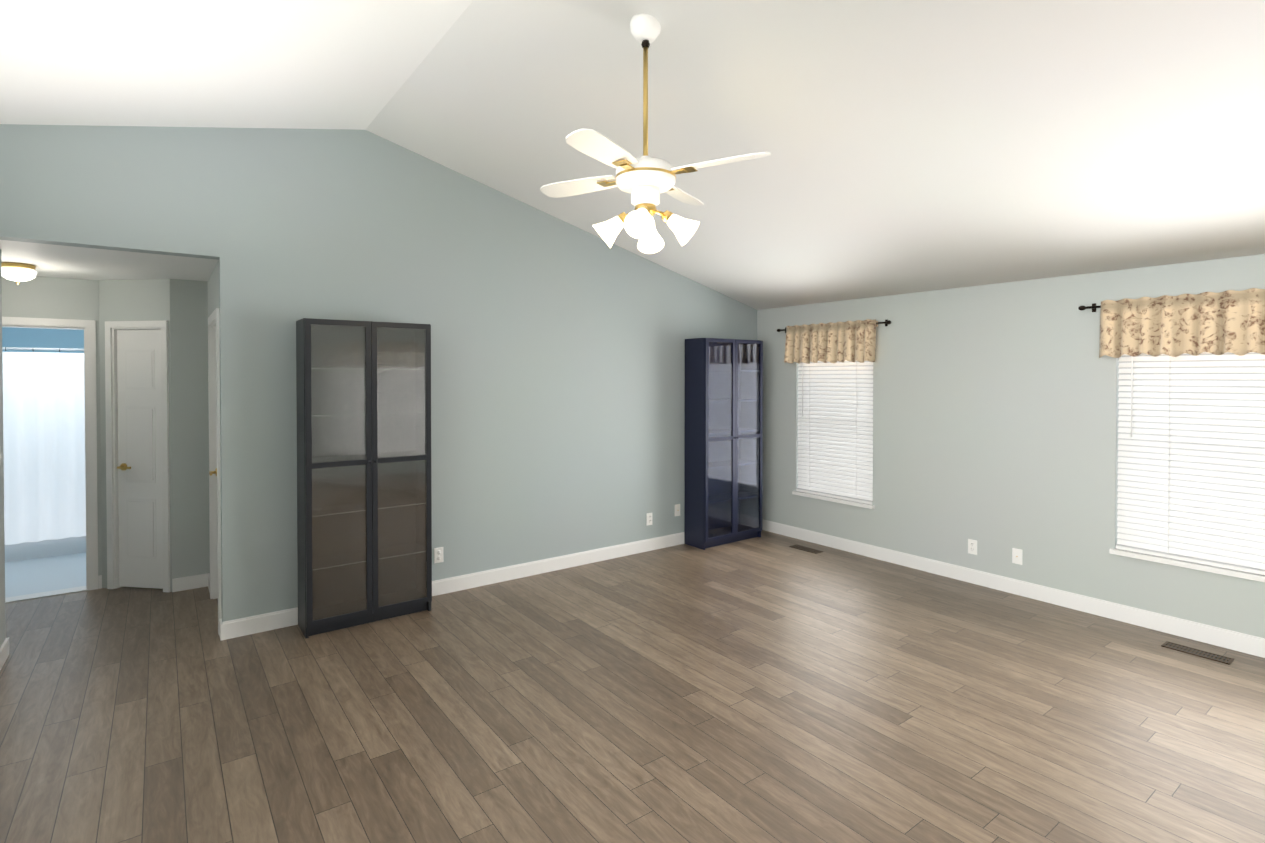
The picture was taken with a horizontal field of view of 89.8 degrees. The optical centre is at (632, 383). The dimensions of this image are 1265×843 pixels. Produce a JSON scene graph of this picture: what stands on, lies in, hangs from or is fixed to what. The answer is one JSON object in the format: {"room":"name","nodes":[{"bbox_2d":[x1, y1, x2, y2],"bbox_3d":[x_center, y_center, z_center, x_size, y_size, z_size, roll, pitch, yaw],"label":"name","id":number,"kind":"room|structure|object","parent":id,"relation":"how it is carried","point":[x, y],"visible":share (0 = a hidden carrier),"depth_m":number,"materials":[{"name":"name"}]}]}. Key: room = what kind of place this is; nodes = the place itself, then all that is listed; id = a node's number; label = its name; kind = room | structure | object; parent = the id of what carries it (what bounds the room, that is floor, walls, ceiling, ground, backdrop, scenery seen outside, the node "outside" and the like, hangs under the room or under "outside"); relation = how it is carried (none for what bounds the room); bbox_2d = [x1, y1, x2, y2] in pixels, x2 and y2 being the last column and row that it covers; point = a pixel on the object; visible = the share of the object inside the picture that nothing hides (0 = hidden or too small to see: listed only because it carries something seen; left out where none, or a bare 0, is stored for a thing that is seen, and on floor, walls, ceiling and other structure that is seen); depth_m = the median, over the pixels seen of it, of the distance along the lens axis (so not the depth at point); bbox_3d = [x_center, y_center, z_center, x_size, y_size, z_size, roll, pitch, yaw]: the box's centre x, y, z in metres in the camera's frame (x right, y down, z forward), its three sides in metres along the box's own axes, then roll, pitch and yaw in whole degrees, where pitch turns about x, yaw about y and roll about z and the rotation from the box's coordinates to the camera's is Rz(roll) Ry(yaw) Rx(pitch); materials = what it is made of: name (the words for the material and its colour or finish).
{"room":"living room","nodes":[
{"label":"living room","id":0,"kind":"room"},
{"bbox_2d":[0,249,5,647],"bbox_3d":[-1.524,0.154,0.706,0.120,2.988,7.500,-1,1,-37],"label":"wall","id":1,"kind":"structure","parent":0,"point":[2,593],"depth_m":3.71,"materials":[{"name":"paint"}]},
{"bbox_2d":[0,637,8,669],"bbox_3d":[-1.475,1.597,0.768,0.013,0.100,7.513,-1,1,-37],"label":"baseboard","id":2,"kind":"structure","parent":1,"relation":"attached to","point":[4,650],"depth_m":3.67,"materials":[{"name":"white wood"}]},
{"bbox_2d":[2,327,83,352],"bbox_3d":[-5.843,0.380,6.482,2.390,2.400,0.120,-1,1,-37],"label":"wall","id":3,"kind":"structure","parent":0,"point":[39,338],"depth_m":6.34,"materials":[{"name":"paint"}]},
{"bbox_2d":[2,347,85,544],"bbox_3d":[-5.299,0.548,5.753,2.148,1.741,0.047,-1,1,-37],"label":"shower curtain","id":4,"kind":"object","parent":3,"relation":"hanging from","point":[44,440],"visible":0.38,"depth_m":5.74,"materials":[{"name":"white fabric"}]},
{"bbox_2d":[2,276,101,587],"bbox_3d":[-4.581,0.401,4.704,0.990,2.400,0.120,-1,1,-37],"label":"wall","id":5,"kind":"structure","parent":0,"point":[52,297],"depth_m":4.82,"materials":[{"name":"paint"}]},
{"bbox_2d":[5,586,87,602],"bbox_3d":[-4.530,1.597,4.750,0.710,0.006,0.130,-1,1,-37],"label":"trim","id":6,"kind":"structure","parent":5,"relation":"attached to","point":[44,594],"depth_m":4.80,"materials":[{"name":"white wood"}]},
{"bbox_2d":[2,317,97,589],"bbox_3d":[-4.528,0.556,4.735,0.826,2.088,0.136,-1,1,-37],"label":"door frame","id":7,"kind":"structure","parent":5,"relation":"attached to","point":[88,327],"depth_m":4.90,"materials":[{"name":"white wood"}]},
{"bbox_2d":[0,240,217,280],"bbox_3d":[-3.782,-0.844,4.286,1.790,0.100,1.720,-1,1,-37],"label":"ceiling","id":8,"kind":"structure","parent":0,"point":[58,261],"depth_m":4.20,"materials":[{"name":"paint"}]},
{"bbox_2d":[1,262,36,283],"bbox_3d":[-4.095,-0.727,4.230,0.190,0.134,0.190,-1,1,-37],"label":"light","id":9,"kind":"object","parent":8,"relation":"attached to","point":[17,272],"visible":0.94,"depth_m":4.18,"materials":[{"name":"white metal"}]},
{"bbox_2d":[99,279,171,591],"bbox_3d":[-3.832,0.398,4.966,0.622,2.400,0.120,0,1,8],"label":"wall","id":10,"kind":"structure","parent":0,"point":[137,300],"depth_m":4.91,"materials":[{"name":"paint"}]},
{"bbox_2d":[105,320,169,591],"bbox_3d":[-3.809,0.558,4.956,0.540,2.080,0.136,0,1,8],"label":"trim","id":11,"kind":"structure","parent":10,"relation":"attached to","point":[111,402],"depth_m":4.92,"materials":[{"name":"white wood"}]},
{"bbox_2d":[117,329,162,588],"bbox_3d":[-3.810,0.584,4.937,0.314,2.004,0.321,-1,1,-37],"label":"closet door","id":12,"kind":"structure","parent":10,"relation":"in","point":[139,467],"depth_m":4.92,"materials":[{"name":"white wood"}]},
{"bbox_2d":[170,260,218,578],"bbox_3d":[-3.078,0.403,4.552,0.360,2.400,1.280,-1,1,-37],"label":"wall","id":13,"kind":"structure","parent":0,"point":[194,304],"depth_m":4.93,"materials":[{"name":"paint"}]},
{"bbox_2d":[204,573,209,592],"bbox_3d":[-3.254,1.549,4.892,0.013,0.100,0.305,-1,1,-37],"label":"baseboard","id":14,"kind":"structure","parent":13,"relation":"attached to","point":[206,576],"depth_m":4.99,"materials":[{"name":"white wood"}]},
{"bbox_2d":[209,468,216,475],"bbox_3d":[-2.872,0.590,4.414,0.087,2.004,0.735,-1,1,-37],"label":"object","id":15,"kind":"structure","parent":13,"relation":"in","point":[212,472],"depth_m":4.64,"materials":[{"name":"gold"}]},
{"bbox_2d":[208,308,221,633],"bbox_3d":[-2.850,0.560,4.436,0.136,2.088,0.876,-1,1,-37],"label":"door frame","id":16,"kind":"structure","parent":13,"relation":"attached to","point":[214,448],"depth_m":4.70,"materials":[{"name":"white wood"}]},
{"bbox_2d":[0,124,756,622],"bbox_3d":[-1.068,-0.100,5.170,6.190,3.390,0.120,-1,1,-37],"label":"wall","id":17,"kind":"structure","parent":0,"point":[558,386],"depth_m":4.75,"materials":[{"name":"paint"}]},
{"bbox_2d":[434,547,443,563],"bbox_3d":[-1.466,1.300,4.809,0.070,0.115,0.010,-1,1,-37],"label":"electrical outlet","id":18,"kind":"object","parent":17,"relation":"attached to","point":[438,555],"visible":1,"depth_m":4.80,"materials":[{"name":"white plastic"}]},
{"bbox_2d":[219,532,683,640],"bbox_3d":[-0.627,1.536,5.442,4.883,0.112,0.023,-1,1,-37],"label":"baseboard","id":19,"kind":"structure","parent":17,"relation":"attached to","point":[245,626],"depth_m":5.10,"materials":[{"name":"white wood"}]},
{"bbox_2d":[646,513,651,525],"bbox_3d":[0.162,1.285,6.022,0.070,0.115,0.010,-1,1,-37],"label":"electrical outlet","id":20,"kind":"object","parent":17,"relation":"attached to","point":[648,518],"visible":1,"depth_m":6.01,"materials":[{"name":"white plastic"}]},
{"bbox_2d":[675,504,679,515],"bbox_3d":[0.443,1.243,6.230,0.070,0.115,0.012,-1,1,-37],"label":"electrical outlet","id":21,"kind":"object","parent":17,"relation":"attached to","point":[677,509],"visible":1,"depth_m":6.23,"materials":[{"name":"white plastic"}]},
{"bbox_2d":[0,530,1264,842],"bbox_3d":[-0.497,1.663,3.546,7.400,0.104,11.200,-1,1,-37],"label":"floor","id":22,"kind":"structure","parent":0,"point":[770,688],"depth_m":3.09,"materials":[{"name":"brown wood"}]},
{"bbox_2d":[5,536,85,561],"bbox_3d":[-5.565,1.347,6.119,2.148,0.475,0.811,-1,1,-37],"label":"bathtub","id":23,"kind":"object","parent":22,"relation":"on","point":[42,549],"visible":0.11,"depth_m":5.79,"materials":[{"name":"white"}]},
{"bbox_2d":[296,318,431,637],"bbox_3d":[-1.810,0.595,4.326,0.800,2.020,0.328,-1,1,-37],"label":"tall cabinet","id":24,"kind":"object","parent":22,"relation":"on","point":[364,510],"visible":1,"depth_m":4.19,"materials":[{"name":"grey"}]},
{"bbox_2d":[684,338,762,549],"bbox_3d":[0.932,0.571,6.369,0.800,2.020,0.328,-1,1,-37],"label":"tall cabinet","id":25,"kind":"object","parent":22,"relation":"on","point":[723,441],"visible":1,"depth_m":6.28,"materials":[{"name":"blue"}]},
{"bbox_2d":[789,544,822,553],"bbox_3d":[1.659,1.582,6.074,0.110,0.005,0.310,-1,1,-37],"label":"floor vent","id":26,"kind":"object","parent":22,"relation":"in","point":[807,549],"visible":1,"depth_m":6.06,"materials":[{"name":"brown metal"}]},
{"bbox_2d":[1161,641,1233,664],"bbox_3d":[3.378,1.609,3.801,0.110,0.005,0.310,-1,1,-37],"label":"floor vent","id":27,"kind":"object","parent":22,"relation":"in","point":[1199,653],"visible":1,"depth_m":3.79,"materials":[{"name":"brown metal"}]},
{"bbox_2d":[0,0,1264,309],"bbox_3d":[1.059,-1.312,2.301,6.190,1.197,7.240,-1,1,-37],"label":"ceiling","id":28,"kind":"structure","parent":0,"point":[912,146],"depth_m":3.26,"materials":[{"name":"paint"}]},
{"bbox_2d":[540,13,769,253],"bbox_3d":[0.059,-1.128,2.868,0.855,1.019,0.855,0,1,-16],"label":"ceiling fan","id":29,"kind":"object","parent":28,"relation":"hanging from","point":[645,180],"visible":0.98,"depth_m":2.81,"materials":[{"name":"white metal"}]},
{"bbox_2d":[757,254,1264,637],"bbox_3d":[3.493,0.416,4.135,0.120,2.383,7.000,-1,1,-37],"label":"wall","id":30,"kind":"structure","parent":0,"point":[995,421],"depth_m":4.88,"materials":[{"name":"paint"}]},
{"bbox_2d":[792,491,874,508],"bbox_3d":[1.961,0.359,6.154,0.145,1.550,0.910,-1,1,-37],"label":"window sill","id":31,"kind":"structure","parent":30,"relation":"in","point":[847,502],"depth_m":6.08,"materials":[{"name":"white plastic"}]},
{"bbox_2d":[777,319,890,363],"bbox_3d":[1.871,-0.389,6.078,0.147,0.394,1.284,-1,1,-37],"label":"valance","id":32,"kind":"object","parent":30,"relation":"attached to","point":[842,342],"visible":1,"depth_m":6.00,"materials":[{"name":"beige fabric"}]},
{"bbox_2d":[796,360,872,504],"bbox_3d":[1.944,0.343,6.141,0.067,1.514,0.858,-1,1,-37],"label":"window blind","id":33,"kind":"object","parent":30,"relation":"attached to","point":[835,432],"visible":0.77,"depth_m":6.12,"materials":[{"name":"white plastic"}]},
{"bbox_2d":[968,539,976,554],"bbox_3d":[2.718,1.307,5.077,0.010,0.115,0.070,-1,1,-37],"label":"electrical outlet","id":34,"kind":"object","parent":30,"relation":"attached to","point":[972,546],"visible":1,"depth_m":5.07,"materials":[{"name":"white plastic"}]},
{"bbox_2d":[762,519,1264,657],"bbox_3d":[3.440,1.552,4.109,0.013,0.112,7.000,-1,1,-37],"label":"baseboard","id":35,"kind":"structure","parent":30,"relation":"attached to","point":[1172,625],"depth_m":4.63,"materials":[{"name":"white wood"}]},
{"bbox_2d":[1012,548,1022,564],"bbox_3d":[2.914,1.310,4.811,0.012,0.115,0.070,-1,1,-37],"label":"electrical outlet","id":36,"kind":"object","parent":30,"relation":"attached to","point":[1017,554],"visible":1,"depth_m":4.81,"materials":[{"name":"white plastic"}]},
{"bbox_2d":[1078,288,1264,357],"bbox_3d":[3.737,-0.359,3.571,0.150,0.394,2.134,-1,1,-37],"label":"valance","id":37,"kind":"object","parent":30,"relation":"attached to","point":[1231,321],"visible":1,"depth_m":3.95,"materials":[{"name":"beige fabric"}]},
{"bbox_2d":[1109,548,1264,581],"bbox_3d":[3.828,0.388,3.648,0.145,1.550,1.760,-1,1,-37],"label":"window sill","id":38,"kind":"structure","parent":30,"relation":"in","point":[1217,570],"depth_m":3.98,"materials":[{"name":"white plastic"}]},
{"bbox_2d":[1116,352,1264,574],"bbox_3d":[3.811,0.372,3.635,0.067,1.514,1.708,-1,1,-37],"label":"window blind","id":39,"kind":"object","parent":30,"relation":"attached to","point":[1191,461],"visible":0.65,"depth_m":4.00,"materials":[{"name":"white plastic"}]}
]}

